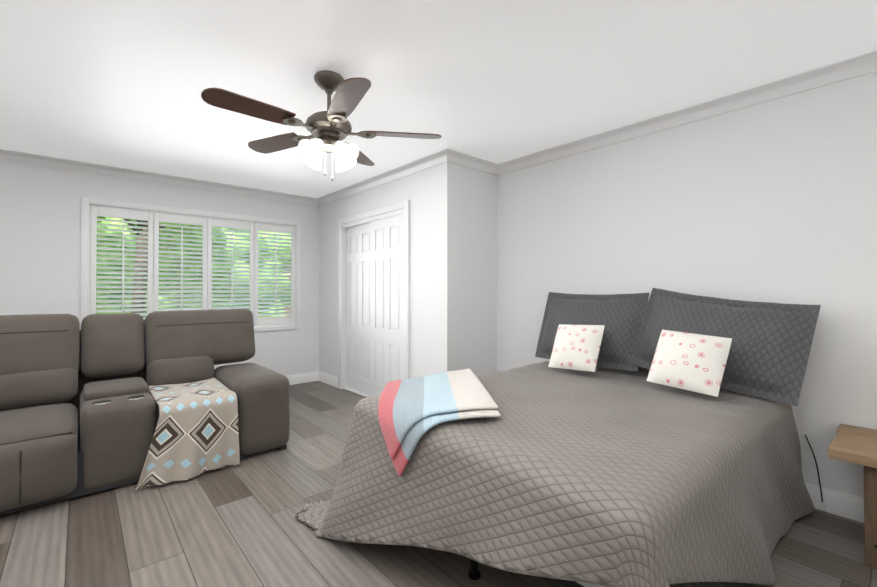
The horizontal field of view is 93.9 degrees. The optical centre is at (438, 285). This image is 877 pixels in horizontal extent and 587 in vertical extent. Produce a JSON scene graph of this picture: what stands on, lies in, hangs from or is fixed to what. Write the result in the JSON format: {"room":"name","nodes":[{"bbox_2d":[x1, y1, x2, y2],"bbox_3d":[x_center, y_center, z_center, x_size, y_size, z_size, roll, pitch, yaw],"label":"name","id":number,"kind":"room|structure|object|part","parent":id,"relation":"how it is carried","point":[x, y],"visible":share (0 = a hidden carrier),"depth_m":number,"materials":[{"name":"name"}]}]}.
{"room":"bedroom","nodes":[
{"label":"bedroom","id":0,"kind":"room"},
{"bbox_2d":[0,160,319,375],"bbox_3d":[-2.898,0.042,4.479,6.460,2.440,0.120,1,-1,-41],"label":"wall","id":1,"kind":"structure","parent":0,"point":[40,228],"depth_m":3.90,"materials":[{"name":"white paint"}]},
{"bbox_2d":[0,149,319,205],"bbox_3d":[-3.349,-1.139,3.973,4.680,0.088,0.064,1,-1,-41],"label":"crown molding","id":2,"kind":"structure","parent":1,"relation":"attached to","point":[5,155],"depth_m":4.22,"materials":[{"name":"white wood"}]},
{"bbox_2d":[80,197,300,331],"bbox_3d":[-2.654,-0.146,4.681,2.170,1.400,0.140,1,-1,-41],"label":"window","id":3,"kind":"structure","parent":1,"relation":"in","point":[87,203],"depth_m":4.36,"materials":[{"name":"white wood"}]},
{"bbox_2d":[90,206,295,325],"bbox_3d":[-2.629,-0.146,4.651,2.030,1.256,0.074,1,-1,-41],"label":"window shutters","id":4,"kind":"object","parent":3,"relation":"attached to","point":[152,282],"visible":0.73,"depth_m":4.55,"materials":[{"name":"white wood"}]},
{"bbox_2d":[286,371,317,384],"bbox_3d":[-3.387,1.194,3.948,4.740,0.125,0.016,1,-1,-41],"label":"baseboard","id":5,"kind":"structure","parent":1,"relation":"attached to","point":[311,376],"depth_m":5.36,"materials":[{"name":"white wood"}]},
{"bbox_2d":[319,162,456,388],"bbox_3d":[-0.721,0.043,4.604,0.120,2.440,2.560,1,-1,-41],"label":"wall","id":6,"kind":"structure","parent":0,"point":[430,194],"depth_m":3.89,"materials":[{"name":"white paint"}]},
{"bbox_2d":[318,371,337,387],"bbox_3d":[-1.421,1.208,5.288,0.016,0.125,0.550,1,-1,-41],"label":"baseboard","id":7,"kind":"structure","parent":6,"relation":"attached to","point":[331,380],"depth_m":5.28,"materials":[{"name":"white wood"}]},
{"bbox_2d":[338,200,408,396],"bbox_3d":[-0.729,0.213,4.582,0.118,2.100,1.440,1,-1,-41],"label":"trim","id":8,"kind":"structure","parent":6,"relation":"attached to","point":[356,219],"depth_m":4.40,"materials":[{"name":"white wood"}]},
{"bbox_2d":[346,214,403,395],"bbox_3d":[-0.724,0.264,4.586,0.070,1.970,1.294,1,-1,-41],"label":"closet door","id":9,"kind":"structure","parent":6,"relation":"in","point":[375,307],"depth_m":4.51,"materials":[{"name":"white wood"}]},
{"bbox_2d":[316,148,455,205],"bbox_3d":[-0.743,-1.134,4.501,0.064,0.088,2.544,1,-1,-41],"label":"crown molding","id":10,"kind":"structure","parent":6,"relation":"attached to","point":[445,155],"depth_m":4.17,"materials":[{"name":"white"}]},
{"bbox_2d":[0,381,876,586],"bbox_3d":[-0.638,1.266,1.886,6.460,0.060,6.980,1,-1,-41],"label":"floor","id":11,"kind":"structure","parent":0,"point":[240,525],"depth_m":1.97,"materials":[{"name":"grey wood"}]},
{"bbox_2d":[0,309,289,515],"bbox_3d":[-2.260,0.719,2.863,2.080,1.054,1.312,1,-1,-41],"label":"sofa","id":12,"kind":"object","parent":11,"relation":"on","point":[98,402],"visible":1,"depth_m":2.70,"materials":[{"name":"fabric"}]},
{"bbox_2d":[295,288,820,586],"bbox_3d":[0.655,0.623,2.236,2.224,1.234,1.915,1,-1,-41],"label":"bed","id":13,"kind":"object","parent":11,"relation":"on","point":[589,454],"visible":1,"depth_m":1.77,"materials":[{"name":"grey fabric"}]},
{"bbox_2d":[378,368,497,458],"bbox_3d":[0.071,0.655,2.196,0.973,0.226,0.785,1,-1,-41],"label":"throw","id":14,"kind":"object","parent":13,"relation":"on","point":[420,417],"depth_m":1.85,"materials":[{"name":"multicoloured fabric"}]},
{"bbox_2d":[548,324,604,371],"bbox_3d":[0.958,0.423,2.854,0.200,0.310,0.365,1,-1,-41],"label":"cushion","id":15,"kind":"object","parent":13,"relation":"on","point":[576,347],"depth_m":2.79,"materials":[{"name":"white fabric"}]},
{"bbox_3d":[0.779,0.776,2.295,1.959,0.305,1.516,1,-1,-41],"label":"mattress","id":16,"kind":"part","parent":13,"relation":"part of","materials":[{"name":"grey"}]},
{"bbox_2d":[646,330,731,396],"bbox_3d":[1.398,0.419,2.295,0.200,0.312,0.381,1,-1,-41],"label":"cushion","id":17,"kind":"object","parent":13,"relation":"on","point":[682,360],"depth_m":2.24,"materials":[{"name":"white fabric"}]},
{"bbox_2d":[828,424,876,568],"bbox_3d":[2.258,0.984,1.695,0.517,0.500,0.888,1,-1,-41],"label":"nightstand","id":18,"kind":"object","parent":11,"relation":"on","point":[853,444],"visible":0.98,"depth_m":1.81,"materials":[{"name":"brown wood"}]},
{"bbox_2d":[0,0,876,197],"bbox_3d":[-0.638,-1.234,1.911,6.460,0.060,6.980,1,-1,-41],"label":"ceiling","id":19,"kind":"structure","parent":0,"point":[121,83],"depth_m":2.26,"materials":[{"name":"white paint"}]},
{"bbox_2d":[201,70,441,180],"bbox_3d":[-0.659,-0.899,2.316,1.214,0.599,1.251,1,-1,-41],"label":"fan","id":20,"kind":"object","parent":19,"relation":"hanging from","point":[330,129],"visible":1,"depth_m":2.27,"materials":[{"name":"brown wood"}]},
{"bbox_3d":[-0.641,-0.985,2.341,0.499,0.427,0.511,1,-1,-41],"label":"motor","id":21,"kind":"part","parent":20,"relation":"part of","materials":[{"name":"grey metal"}]},
{"bbox_2d":[457,164,496,374],"bbox_3d":[0.335,0.036,3.907,0.550,2.440,0.120,1,-1,-41],"label":"wall","id":22,"kind":"structure","parent":0,"point":[476,272],"depth_m":3.85,"materials":[{"name":"white paint"}]},
{"bbox_2d":[452,151,499,174],"bbox_3d":[0.335,-1.141,3.797,0.570,0.088,0.064,1,-1,-41],"label":"crown molding","id":23,"kind":"structure","parent":22,"relation":"attached to","point":[463,159],"depth_m":3.81,"materials":[{"name":"white wood"}]},
{"bbox_2d":[497,71,876,497],"bbox_3d":[2.003,0.022,2.511,0.120,2.440,4.420,1,-1,-41],"label":"wall","id":24,"kind":"structure","parent":0,"point":[773,201],"depth_m":2.56,"materials":[{"name":"white paint"}]},
{"bbox_2d":[496,49,876,174],"bbox_3d":[1.905,-1.154,2.496,0.064,0.088,4.090,1,-1,-41],"label":"crown molding","id":25,"kind":"structure","parent":24,"relation":"attached to","point":[848,68],"depth_m":2.63,"materials":[{"name":"white wood"}]},
{"bbox_2d":[805,435,825,510],"bbox_3d":[2.084,1.034,2.267,0.019,0.389,0.088,0,-1,-29],"label":"cable","id":26,"kind":"object","parent":24,"relation":"attached to","point":[822,505],"visible":0.98,"depth_m":2.23,"materials":[{"name":"black plastic"}]},
{"bbox_2d":[805,483,863,522],"bbox_3d":[1.942,1.179,2.466,0.016,0.125,4.150,1,-1,-41],"label":"baseboard","id":27,"kind":"structure","parent":24,"relation":"attached to","point":[845,505],"depth_m":2.21,"materials":[{"name":"white wood"}]},
{"label":"outside","id":28,"kind":"structure","parent":0,"visible":0},
{"bbox_2d":[90,214,290,316],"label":"window","id":29,"kind":"structure","parent":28,"point":[113,232],"depth_m":7.81,"materials":[{"name":"glass"}]}
]}

